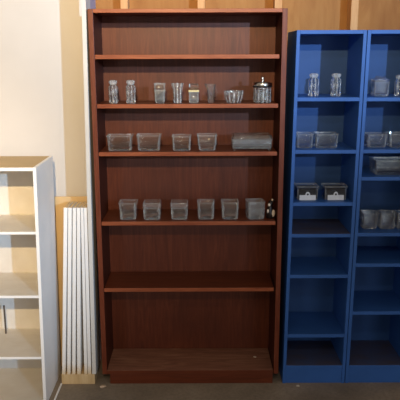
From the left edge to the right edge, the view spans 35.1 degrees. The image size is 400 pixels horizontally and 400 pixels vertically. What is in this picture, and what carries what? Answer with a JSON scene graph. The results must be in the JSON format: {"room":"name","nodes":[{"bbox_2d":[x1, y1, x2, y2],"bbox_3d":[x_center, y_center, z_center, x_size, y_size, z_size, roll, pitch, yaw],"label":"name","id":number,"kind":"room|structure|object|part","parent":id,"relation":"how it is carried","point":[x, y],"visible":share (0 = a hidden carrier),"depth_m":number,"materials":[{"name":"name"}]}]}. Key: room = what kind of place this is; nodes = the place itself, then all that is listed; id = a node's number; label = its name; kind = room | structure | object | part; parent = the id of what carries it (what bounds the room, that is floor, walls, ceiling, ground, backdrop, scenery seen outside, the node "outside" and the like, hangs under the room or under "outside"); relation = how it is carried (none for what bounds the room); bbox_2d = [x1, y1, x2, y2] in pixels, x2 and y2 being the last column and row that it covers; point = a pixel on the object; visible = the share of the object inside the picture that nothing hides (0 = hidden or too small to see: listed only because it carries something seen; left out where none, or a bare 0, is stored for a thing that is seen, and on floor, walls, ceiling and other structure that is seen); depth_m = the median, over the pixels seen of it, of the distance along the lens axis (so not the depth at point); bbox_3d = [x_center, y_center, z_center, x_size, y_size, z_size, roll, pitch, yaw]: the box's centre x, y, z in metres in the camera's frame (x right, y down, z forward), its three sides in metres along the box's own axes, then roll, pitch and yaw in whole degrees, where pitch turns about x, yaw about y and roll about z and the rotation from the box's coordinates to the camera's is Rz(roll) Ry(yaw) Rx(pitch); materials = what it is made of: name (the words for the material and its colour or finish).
{"room":"storage room","nodes":[
{"label":"storage room","id":0,"kind":"room"},
{"bbox_2d":[0,0,86,195],"bbox_3d":[-2.316,-0.478,3.421,3.478,2.750,0.398,0,13,0],"label":"wall","id":1,"kind":"structure","parent":0,"point":[42,112],"depth_m":3.20,"materials":[{"name":"white paint"}]},
{"bbox_2d":[90,0,101,360],"bbox_3d":[-0.567,-0.473,3.376,0.018,2.750,0.292,0,13,0],"label":"wall","id":2,"kind":"structure","parent":0,"point":[92,2],"depth_m":3.46,"materials":[{"name":"white paint"}]},
{"bbox_2d":[49,360,399,399],"bbox_3d":[-0.444,1.659,0.451,7.200,0.100,7.150,0,13,0],"label":"floor","id":3,"kind":"structure","parent":0,"point":[276,390],"depth_m":3.22,"materials":[{"name":"brown concrete"}]},
{"bbox_2d":[0,156,60,399],"bbox_3d":[-1.151,0.394,3.121,0.840,1.178,0.333,0,13,0],"label":"bookcase","id":4,"kind":"object","parent":3,"relation":"on","point":[30,362],"visible":1,"depth_m":3.18,"materials":[{"name":"white laminate"}]},
{"bbox_2d":[3,305,6,333],"bbox_3d":[-1.009,0.618,3.273,0.009,0.154,0.009,0,13,0],"label":"rod","id":5,"kind":"object","parent":4,"relation":"on","point":[3,305],"visible":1,"depth_m":3.27,"materials":[{"name":"grey metal"}]},
{"bbox_3d":[-1.147,0.117,3.055,0.790,0.013,0.326,0,13,0],"label":"shelf","id":6,"kind":"part","parent":4,"relation":"part of","materials":[{"name":"white laminate"}]},
{"bbox_3d":[-1.152,0.419,3.124,0.790,0.013,0.326,0,13,0],"label":"shelf","id":7,"kind":"part","parent":4,"relation":"part of","materials":[{"name":"white laminate"}]},
{"bbox_3d":[-1.156,0.723,3.194,0.790,0.013,0.326,0,13,0],"label":"shelf","id":8,"kind":"part","parent":4,"relation":"part of","materials":[{"name":"white laminate"}]},
{"bbox_3d":[-1.152,0.355,3.280,0.809,1.142,0.006,0,13,0],"label":"panel","id":9,"kind":"part","parent":4,"relation":"part of","materials":[{"name":"white laminate"}]},
{"bbox_3d":[-1.159,0.949,3.245,0.790,0.016,0.326,0,13,0],"label":"shelf","id":10,"kind":"part","parent":4,"relation":"part of","materials":[{"name":"white laminate"}]},
{"bbox_3d":[-1.143,-0.173,2.991,0.790,0.016,0.333,0,13,0],"label":"panel","id":11,"kind":"part","parent":4,"relation":"part of","materials":[{"name":"white laminate"}]},
{"bbox_3d":[-0.749,0.392,3.121,0.035,1.178,0.333,0,13,0],"label":"panel","id":12,"kind":"part","parent":4,"relation":"part of","materials":[{"name":"white laminate"}]},
{"bbox_2d":[54,383,61,399],"bbox_3d":[-0.720,0.972,3.211,0.008,0.008,0.158,0,13,0],"label":"trim strip","id":13,"kind":"object","parent":3,"relation":"on","point":[56,395],"visible":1,"depth_m":3.20,"materials":[{"name":"white wood"}]},
{"bbox_2d":[54,196,86,365],"bbox_3d":[-0.714,0.448,3.378,0.275,0.955,0.008,0,13,0],"label":"sheet","id":14,"kind":"object","parent":3,"relation":"on","point":[60,202],"visible":0.04,"depth_m":3.32,"materials":[{"name":"beige wood"}]},
{"bbox_2d":[62,366,97,383],"bbox_3d":[-0.632,0.917,3.341,0.172,0.055,0.114,0,13,0],"label":"wood block","id":15,"kind":"object","parent":3,"relation":"on","point":[82,378],"visible":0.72,"depth_m":3.29,"materials":[{"name":"brown wood"}]},
{"bbox_2d":[62,202,72,373],"bbox_3d":[-0.681,0.456,3.252,0.070,0.884,0.150,0,13,0],"label":"plank","id":16,"kind":"object","parent":15,"relation":"on","point":[65,232],"visible":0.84,"depth_m":3.19,"materials":[{"name":"paint"}]},
{"bbox_2d":[67,202,76,373],"bbox_3d":[-0.658,0.455,3.252,0.065,0.884,0.150,0,13,0],"label":"plank","id":17,"kind":"object","parent":15,"relation":"on","point":[70,208],"visible":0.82,"depth_m":3.19,"materials":[{"name":"paint"}]},
{"bbox_2d":[72,201,80,373],"bbox_3d":[-0.634,0.455,3.252,0.060,0.884,0.150,0,13,0],"label":"plank","id":18,"kind":"object","parent":15,"relation":"on","point":[74,252],"visible":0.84,"depth_m":3.19,"materials":[{"name":"paint"}]},
{"bbox_2d":[77,201,84,373],"bbox_3d":[-0.611,0.455,3.252,0.054,0.884,0.150,0,13,0],"label":"plank","id":19,"kind":"object","parent":15,"relation":"on","point":[80,340],"visible":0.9,"depth_m":3.20,"materials":[{"name":"paint"}]},
{"bbox_2d":[81,201,87,373],"bbox_3d":[-0.585,0.455,3.252,0.032,0.884,0.150,0,13,0],"label":"plank","id":20,"kind":"object","parent":15,"relation":"on","point":[85,203],"visible":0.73,"depth_m":3.19,"materials":[{"name":"paint"}]},
{"bbox_2d":[84,204,91,373],"bbox_3d":[-0.567,0.455,3.252,0.031,0.884,0.150,0,13,0],"label":"plank","id":21,"kind":"object","parent":15,"relation":"on","point":[89,349],"visible":0.6,"depth_m":3.19,"materials":[{"name":"paint"}]},
{"bbox_2d":[81,0,98,373],"bbox_3d":[-0.536,-0.231,3.088,0.052,2.294,0.134,0,13,0],"label":"plank","id":22,"kind":"object","parent":15,"relation":"on","point":[85,4],"visible":0.97,"depth_m":3.09,"materials":[{"name":"white paint"}]},
{"bbox_2d":[88,8,287,383],"bbox_3d":[-0.053,0.014,3.209,0.910,1.872,0.260,0,13,0],"label":"bookcase","id":23,"kind":"object","parent":3,"relation":"on","point":[192,299],"visible":0.97,"depth_m":3.27,"materials":[{"name":"brown wood"}]},
{"bbox_3d":[-0.496,-0.011,3.202,0.024,1.817,0.260,0,13,0],"label":"panel","id":24,"kind":"part","parent":23,"relation":"part of","materials":[{"name":"brown wood"}]},
{"bbox_2d":[108,80,117,102],"bbox_3d":[-0.415,-0.518,3.025,0.044,0.108,0.044,5,14,22],"label":"glass shaker","id":25,"kind":"object","parent":23,"relation":"on","point":[115,85],"visible":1,"depth_m":3.02,"materials":[{"name":"clear glass"}]},
{"bbox_2d":[106,134,133,150],"bbox_3d":[-0.387,-0.281,3.079,0.127,0.075,0.087,0,13,0],"label":"glass dish","id":26,"kind":"object","parent":23,"relation":"on","point":[107,136],"visible":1,"depth_m":3.07,"materials":[{"name":"clear glass"}]},
{"bbox_2d":[118,199,137,219],"bbox_3d":[-0.356,0.048,3.152,0.093,0.087,0.093,0,13,0],"label":"glass jar","id":27,"kind":"object","parent":23,"relation":"on","point":[127,207],"visible":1,"depth_m":3.12,"materials":[{"name":"clear glass"}]},
{"bbox_2d":[126,80,135,102],"bbox_3d":[-0.331,-0.518,3.025,0.046,0.108,0.046,-11,17,-40],"label":"glass shaker","id":28,"kind":"object","parent":23,"relation":"on","point":[133,85],"visible":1,"depth_m":3.02,"materials":[{"name":"clear glass"}]},
{"bbox_2d":[136,133,161,150],"bbox_3d":[-0.247,-0.282,3.079,0.121,0.077,0.087,0,13,0],"label":"glass dish","id":29,"kind":"object","parent":23,"relation":"on","point":[137,135],"visible":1,"depth_m":3.07,"materials":[{"name":"clear glass"}]},
{"bbox_2d":[143,199,160,219],"bbox_3d":[-0.238,0.048,3.153,0.089,0.087,0.089,0,13,0],"label":"glass jar","id":30,"kind":"object","parent":23,"relation":"on","point":[150,210],"visible":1,"depth_m":3.12,"materials":[{"name":"clear glass"}]},
{"bbox_3d":[-0.238,0.017,3.146,0.088,0.024,0.088,0,13,0],"label":"lid","id":31,"kind":"part","parent":30,"relation":"part of","materials":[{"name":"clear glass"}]},
{"bbox_2d":[154,83,165,102],"bbox_3d":[-0.192,-0.512,3.026,0.056,0.094,0.056,0,13,0],"label":"tumbler","id":32,"kind":"object","parent":23,"relation":"on","point":[159,88],"visible":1,"depth_m":3.01,"materials":[{"name":"clear glass"}]},
{"bbox_2d":[171,83,183,102],"bbox_3d":[-0.108,-0.512,3.027,0.056,0.094,0.056,5,14,22],"label":"vase","id":33,"kind":"object","parent":23,"relation":"on","point":[172,84],"visible":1,"depth_m":3.02,"materials":[{"name":"clear glass"}]},
{"bbox_2d":[170,199,187,219],"bbox_3d":[-0.103,0.048,3.153,0.087,0.086,0.087,0,13,0],"label":"glass jar","id":34,"kind":"object","parent":23,"relation":"on","point":[178,210],"visible":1,"depth_m":3.12,"materials":[{"name":"clear glass"}]},
{"bbox_3d":[-0.103,0.018,3.146,0.086,0.024,0.086,0,13,0],"label":"lid","id":35,"kind":"part","parent":34,"relation":"part of","materials":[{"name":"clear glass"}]},
{"bbox_2d":[172,134,191,150],"bbox_3d":[-0.089,-0.281,3.080,0.095,0.073,0.087,0,13,0],"label":"glass dish","id":36,"kind":"object","parent":23,"relation":"on","point":[174,149],"visible":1,"depth_m":3.07,"materials":[{"name":"clear glass"}]},
{"bbox_3d":[-0.059,-0.690,3.044,0.851,0.020,0.252,0,13,0],"label":"shelf","id":37,"kind":"part","parent":23,"relation":"part of","materials":[{"name":"brown wood"}]},
{"bbox_3d":[-0.059,-0.469,3.095,0.851,0.020,0.252,0,13,0],"label":"shelf","id":38,"kind":"part","parent":23,"relation":"part of","materials":[{"name":"brown wood"}]},
{"bbox_3d":[-0.056,-0.890,3.002,0.862,0.018,0.260,0,13,0],"label":"panel","id":39,"kind":"part","parent":23,"relation":"part of","materials":[{"name":"brown wood"}]},
{"bbox_3d":[-0.058,-0.248,3.146,0.851,0.020,0.252,0,13,0],"label":"shelf","id":40,"kind":"part","parent":23,"relation":"part of","materials":[{"name":"brown wood"}]},
{"bbox_3d":[-0.057,0.086,3.222,0.851,0.020,0.252,0,13,0],"label":"shelf","id":41,"kind":"part","parent":23,"relation":"part of","materials":[{"name":"brown wood"}]},
{"bbox_3d":[-0.056,0.423,3.299,0.851,0.020,0.252,0,13,0],"label":"shelf","id":42,"kind":"part","parent":23,"relation":"part of","materials":[{"name":"brown wood"}]},
{"bbox_3d":[-0.052,0.863,3.400,0.859,0.020,0.252,0,13,0],"label":"shelf","id":43,"kind":"part","parent":23,"relation":"part of","materials":[{"name":"brown wood"}]},
{"bbox_2d":[188,83,198,102],"bbox_3d":[-0.030,-0.511,3.027,0.052,0.092,0.052,0,13,0],"label":"jar","id":44,"kind":"object","parent":23,"relation":"on","point":[193,86],"visible":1,"depth_m":3.00,"materials":[{"name":"clear glass"}]},
{"bbox_2d":[197,199,214,219],"bbox_3d":[0.029,0.046,3.153,0.088,0.088,0.088,0,13,0],"label":"glass jar","id":45,"kind":"object","parent":23,"relation":"on","point":[206,206],"visible":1,"depth_m":3.12,"materials":[{"name":"clear glass"}]},
{"bbox_2d":[197,133,216,150],"bbox_3d":[0.034,-0.283,3.079,0.099,0.077,0.087,0,13,0],"label":"glass dish","id":46,"kind":"object","parent":23,"relation":"on","point":[207,141],"visible":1,"depth_m":3.04,"materials":[{"name":"clear glass"}]},
{"bbox_2d":[204,83,216,102],"bbox_3d":[0.049,-0.511,3.028,0.052,0.091,0.050,10,17,39],"label":"creamer","id":47,"kind":"object","parent":23,"relation":"on","point":[211,88],"visible":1,"depth_m":3.01,"materials":[{"name":"clear glass"}]},
{"bbox_2d":[221,199,238,219],"bbox_3d":[0.148,0.046,3.153,0.089,0.088,0.089,0,13,0],"label":"glass jar","id":48,"kind":"object","parent":23,"relation":"on","point":[230,206],"visible":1,"depth_m":3.12,"materials":[{"name":"clear glass"}]},
{"bbox_2d":[224,90,243,102],"bbox_3d":[0.161,-0.495,3.031,0.094,0.057,0.094,0,13,0],"label":"glass bowl","id":49,"kind":"object","parent":23,"relation":"on","point":[240,93],"visible":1,"depth_m":3.03,"materials":[{"name":"clear glass"}]},
{"bbox_2d":[231,133,272,150],"bbox_3d":[0.250,-0.284,3.085,0.199,0.076,0.109,0,13,0],"label":"casserole","id":50,"kind":"object","parent":23,"relation":"on","point":[234,136],"visible":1,"depth_m":3.05,"materials":[{"name":"clear glass"}]},
{"bbox_3d":[0.250,-0.311,3.079,0.199,0.020,0.109,0,13,0],"label":"lid","id":51,"kind":"part","parent":50,"relation":"part of","materials":[{"name":"clear glass"}]},
{"bbox_2d":[245,198,264,219],"bbox_3d":[0.274,0.044,3.153,0.089,0.090,0.089,-2,13,-7],"label":"glass jar","id":52,"kind":"object","parent":23,"relation":"on","point":[252,217],"visible":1,"depth_m":3.15,"materials":[{"name":"clear glass"}]},
{"bbox_2d":[253,77,271,102],"bbox_3d":[0.298,-0.527,3.024,0.094,0.122,0.094,0,13,0],"label":"lidded jar","id":53,"kind":"object","parent":23,"relation":"on","point":[262,84],"visible":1,"depth_m":3.01,"materials":[{"name":"clear glass"}]},
{"bbox_3d":[0.298,-0.554,3.018,0.091,0.020,0.091,0,13,0],"label":"lid","id":54,"kind":"part","parent":53,"relation":"part of","materials":[{"name":"silver metal"}]},
{"bbox_2d":[266,199,274,218],"bbox_3d":[0.351,0.041,3.144,0.044,0.100,0.037,0,13,0],"label":"figurine","id":55,"kind":"object","parent":23,"relation":"on","point":[270,213],"visible":1,"depth_m":3.13,"materials":[{"name":"ceramic"}]},
{"bbox_3d":[0.390,-0.015,3.203,0.024,1.817,0.260,0,13,0],"label":"panel","id":56,"kind":"part","parent":23,"relation":"part of","materials":[{"name":"brown wood"}]},
{"bbox_2d":[278,30,366,382],"bbox_3d":[0.597,0.054,3.241,0.342,1.775,0.303,0,13,0],"label":"bookcase","id":57,"kind":"object","parent":3,"relation":"on","point":[318,235],"visible":0.93,"depth_m":3.26,"materials":[{"name":"blue paint"}]},
{"bbox_3d":[0.444,0.054,3.241,0.036,1.775,0.303,0,13,0],"label":"panel","id":58,"kind":"part","parent":57,"relation":"part of","materials":[{"name":"blue paint"}]},
{"bbox_2d":[296,132,313,147],"bbox_3d":[0.508,-0.295,3.108,0.085,0.070,0.103,0,13,0],"label":"glass dish","id":59,"kind":"object","parent":57,"relation":"on","point":[311,133],"visible":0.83,"depth_m":3.10,"materials":[{"name":"clear glass"}]},
{"bbox_2d":[294,183,318,199],"bbox_3d":[0.529,-0.042,3.151,0.115,0.071,0.093,0,13,0],"label":"box","id":60,"kind":"object","parent":57,"relation":"on","point":[302,192],"visible":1,"depth_m":3.11,"materials":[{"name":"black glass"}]},
{"bbox_2d":[308,73,318,95],"bbox_3d":[0.547,-0.555,3.049,0.051,0.108,0.051,2,13,11],"label":"glass shaker","id":61,"kind":"object","parent":57,"relation":"on","point":[316,78],"visible":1,"depth_m":3.05,"materials":[{"name":"clear glass"}]},
{"bbox_3d":[0.590,0.831,3.416,0.290,0.018,0.294,0,13,0],"label":"shelf","id":62,"kind":"part","parent":57,"relation":"part of","materials":[{"name":"blue paint"}]},
{"bbox_3d":[0.592,0.661,3.377,0.290,0.018,0.294,0,13,0],"label":"shelf","id":63,"kind":"part","parent":57,"relation":"part of","materials":[{"name":"blue paint"}]},
{"bbox_3d":[0.597,0.019,3.385,0.310,1.738,0.008,0,13,0],"label":"panel","id":64,"kind":"part","parent":57,"relation":"part of","materials":[{"name":"blue wood"}]},
{"bbox_3d":[0.594,0.349,3.306,0.290,0.018,0.294,0,13,0],"label":"shelf","id":65,"kind":"part","parent":57,"relation":"part of","materials":[{"name":"blue paint"}]},
{"bbox_3d":[0.596,0.143,3.258,0.290,0.018,0.294,0,13,0],"label":"shelf","id":66,"kind":"part","parent":57,"relation":"part of","materials":[{"name":"blue paint"}]},
{"bbox_3d":[0.597,-0.012,3.223,0.290,0.018,0.294,0,13,0],"label":"shelf","id":67,"kind":"part","parent":57,"relation":"part of","materials":[{"name":"blue paint"}]},
{"bbox_2d":[312,132,338,147],"bbox_3d":[0.614,-0.295,3.109,0.115,0.070,0.103,0,13,0],"label":"glass dish","id":68,"kind":"object","parent":57,"relation":"on","point":[335,141],"visible":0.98,"depth_m":3.11,"materials":[{"name":"clear glass"}]},
{"bbox_3d":[0.600,-0.263,3.165,0.290,0.018,0.294,0,13,0],"label":"shelf","id":69,"kind":"part","parent":57,"relation":"part of","materials":[{"name":"blue paint"}]},
{"bbox_3d":[0.602,-0.504,3.110,0.290,0.018,0.294,0,13,0],"label":"shelf","id":70,"kind":"part","parent":57,"relation":"part of","materials":[{"name":"blue paint"}]},
{"bbox_3d":[0.604,-0.803,3.045,0.290,0.017,0.303,0,13,0],"label":"panel","id":71,"kind":"part","parent":57,"relation":"part of","materials":[{"name":"blue paint"}]},
{"bbox_2d":[321,183,347,199],"bbox_3d":[0.667,-0.042,3.151,0.119,0.071,0.093,0,13,0],"label":"box","id":72,"kind":"object","parent":57,"relation":"on","point":[330,192],"visible":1,"depth_m":3.11,"materials":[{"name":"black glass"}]},
{"bbox_2d":[330,73,341,95],"bbox_3d":[0.655,-0.556,3.049,0.051,0.108,0.051,5,14,22],"label":"glass shaker","id":73,"kind":"object","parent":57,"relation":"on","point":[333,77],"visible":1,"depth_m":3.05,"materials":[{"name":"clear glass"}]},
{"bbox_3d":[0.750,0.053,3.242,0.036,1.775,0.303,0,13,0],"label":"panel","id":74,"kind":"part","parent":57,"relation":"part of","materials":[{"name":"blue paint"}]},
{"bbox_2d":[344,30,399,382],"bbox_3d":[0.922,0.053,3.242,0.342,1.775,0.303,0,13,0],"label":"bookcase","id":75,"kind":"object","parent":3,"relation":"on","point":[373,336],"visible":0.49,"depth_m":3.29,"materials":[{"name":"blue paint"}]},
{"bbox_3d":[0.769,0.053,3.242,0.036,1.775,0.303,0,13,0],"label":"panel","id":76,"kind":"part","parent":75,"relation":"part of","materials":[{"name":"blue paint"}]},
{"bbox_2d":[359,210,378,228],"bbox_3d":[0.852,0.099,3.200,0.083,0.083,0.083,0,13,0],"label":"glass jar","id":77,"kind":"object","parent":75,"relation":"on","point":[368,218],"visible":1,"depth_m":3.17,"materials":[{"name":"clear glass"}]},
{"bbox_3d":[0.915,0.830,3.416,0.290,0.018,0.294,0,13,0],"label":"shelf","id":78,"kind":"part","parent":75,"relation":"part of","materials":[{"name":"blue paint"}]},
{"bbox_2d":[364,132,387,147],"bbox_3d":[0.858,-0.295,3.109,0.107,0.066,0.103,0,13,0],"label":"glass dish","id":79,"kind":"object","parent":75,"relation":"on","point":[371,139],"visible":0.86,"depth_m":3.07,"materials":[{"name":"clear glass"}]},
{"bbox_3d":[0.918,0.540,3.350,0.290,0.018,0.294,0,13,0],"label":"shelf","id":80,"kind":"part","parent":75,"relation":"part of","materials":[{"name":"blue paint"}]},
{"bbox_3d":[0.920,0.292,3.293,0.290,0.018,0.294,0,13,0],"label":"shelf","id":81,"kind":"part","parent":75,"relation":"part of","materials":[{"name":"blue paint"}]},
{"bbox_3d":[0.921,0.138,3.258,0.290,0.018,0.294,0,13,0],"label":"shelf","id":82,"kind":"part","parent":75,"relation":"part of","materials":[{"name":"blue paint"}]},
{"bbox_2d":[370,76,389,95],"bbox_3d":[0.867,-0.549,3.051,0.078,0.095,0.078,0,13,0],"label":"glass jar","id":83,"kind":"object","parent":75,"relation":"on","point":[379,84],"visible":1,"depth_m":3.02,"materials":[{"name":"clear glass"}]},
{"bbox_3d":[0.867,-0.583,3.043,0.077,0.025,0.077,0,13,0],"label":"lid","id":84,"kind":"part","parent":83,"relation":"part of","materials":[{"name":"clear glass"}]},
{"bbox_3d":[0.923,-0.135,3.195,0.290,0.018,0.294,0,13,0],"label":"shelf","id":85,"kind":"part","parent":75,"relation":"part of","materials":[{"name":"blue paint"}]},
{"bbox_3d":[0.925,-0.265,3.166,0.290,0.018,0.294,0,13,0],"label":"shelf","id":86,"kind":"part","parent":75,"relation":"part of","materials":[{"name":"blue paint"}]},
{"bbox_3d":[0.927,-0.505,3.111,0.290,0.018,0.294,0,13,0],"label":"shelf","id":87,"kind":"part","parent":75,"relation":"part of","materials":[{"name":"blue paint"}]},
{"bbox_2d":[369,157,399,174],"bbox_3d":[0.944,-0.169,3.133,0.191,0.074,0.123,0,13,0],"label":"casserole","id":88,"kind":"object","parent":75,"relation":"on","point":[373,161],"visible":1,"depth_m":3.13,"materials":[{"name":"clear glass"}]},
{"bbox_3d":[0.929,-0.804,3.046,0.290,0.017,0.303,0,13,0],"label":"panel","id":89,"kind":"part","parent":75,"relation":"part of","materials":[{"name":"blue paint"}]},
{"bbox_2d":[376,210,395,228],"bbox_3d":[0.939,0.099,3.200,0.083,0.083,0.083,0,13,0],"label":"glass jar","id":90,"kind":"object","parent":75,"relation":"on","point":[386,218],"visible":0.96,"depth_m":3.17,"materials":[{"name":"clear glass"}]},
{"bbox_2d":[384,132,399,147],"bbox_3d":[0.967,-0.297,3.109,0.107,0.068,0.103,0,13,0],"label":"glass dish","id":91,"kind":"object","parent":75,"relation":"on","point":[393,138],"visible":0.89,"depth_m":3.07,"materials":[{"name":"clear glass"}]},
{"bbox_3d":[1.075,0.052,3.242,0.036,1.775,0.303,0,13,0],"label":"panel","id":92,"kind":"part","parent":75,"relation":"part of","materials":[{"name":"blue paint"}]},
{"bbox_2d":[393,210,399,228],"bbox_3d":[1.024,0.099,3.200,0.083,0.083,0.083,0,13,0],"label":"glass jar","id":93,"kind":"object","parent":75,"relation":"on","point":[397,220],"visible":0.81,"depth_m":3.18,"materials":[{"name":"clear glass"}]},
{"bbox_2d":[394,75,399,95],"bbox_3d":[0.963,-0.552,3.050,0.051,0.100,0.051,5,14,22],"label":"glass shaker","id":94,"kind":"object","parent":75,"relation":"on","point":[397,78],"visible":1,"depth_m":3.06,"materials":[{"name":"clear glass"}]},
{"bbox_2d":[96,0,399,68],"bbox_3d":[1.293,-0.524,3.571,3.702,2.750,0.100,0,13,0],"label":"wall","id":95,"kind":"structure","parent":0,"point":[302,14],"depth_m":3.40,"materials":[{"name":"brown wood"}]},
{"bbox_2d":[120,0,129,8],"bbox_3d":[-0.395,-0.497,3.476,0.038,2.750,0.090,0,13,0],"label":"trim","id":96,"kind":"structure","parent":95,"relation":"attached to","point":[124,4],"depth_m":3.31,"materials":[{"name":"brown wood"}]},
{"bbox_2d":[198,0,204,7],"bbox_3d":[0.008,-0.498,3.476,0.038,2.750,0.090,0,13,0],"label":"trim","id":97,"kind":"structure","parent":95,"relation":"attached to","point":[201,3],"depth_m":3.31,"materials":[{"name":"brown wood"}]},
{"bbox_2d":[273,0,281,7],"bbox_3d":[0.412,-0.500,3.477,0.038,2.750,0.090,0,13,0],"label":"trim","id":98,"kind":"structure","parent":95,"relation":"attached to","point":[276,3],"depth_m":3.31,"materials":[{"name":"brown wood"}]},
{"bbox_2d":[346,0,358,29],"bbox_3d":[0.813,-0.501,3.477,0.038,2.750,0.090,0,13,0],"label":"trim","id":99,"kind":"structure","parent":95,"relation":"attached to","point":[352,9],"depth_m":3.33,"materials":[{"name":"brown wood"}]}
]}

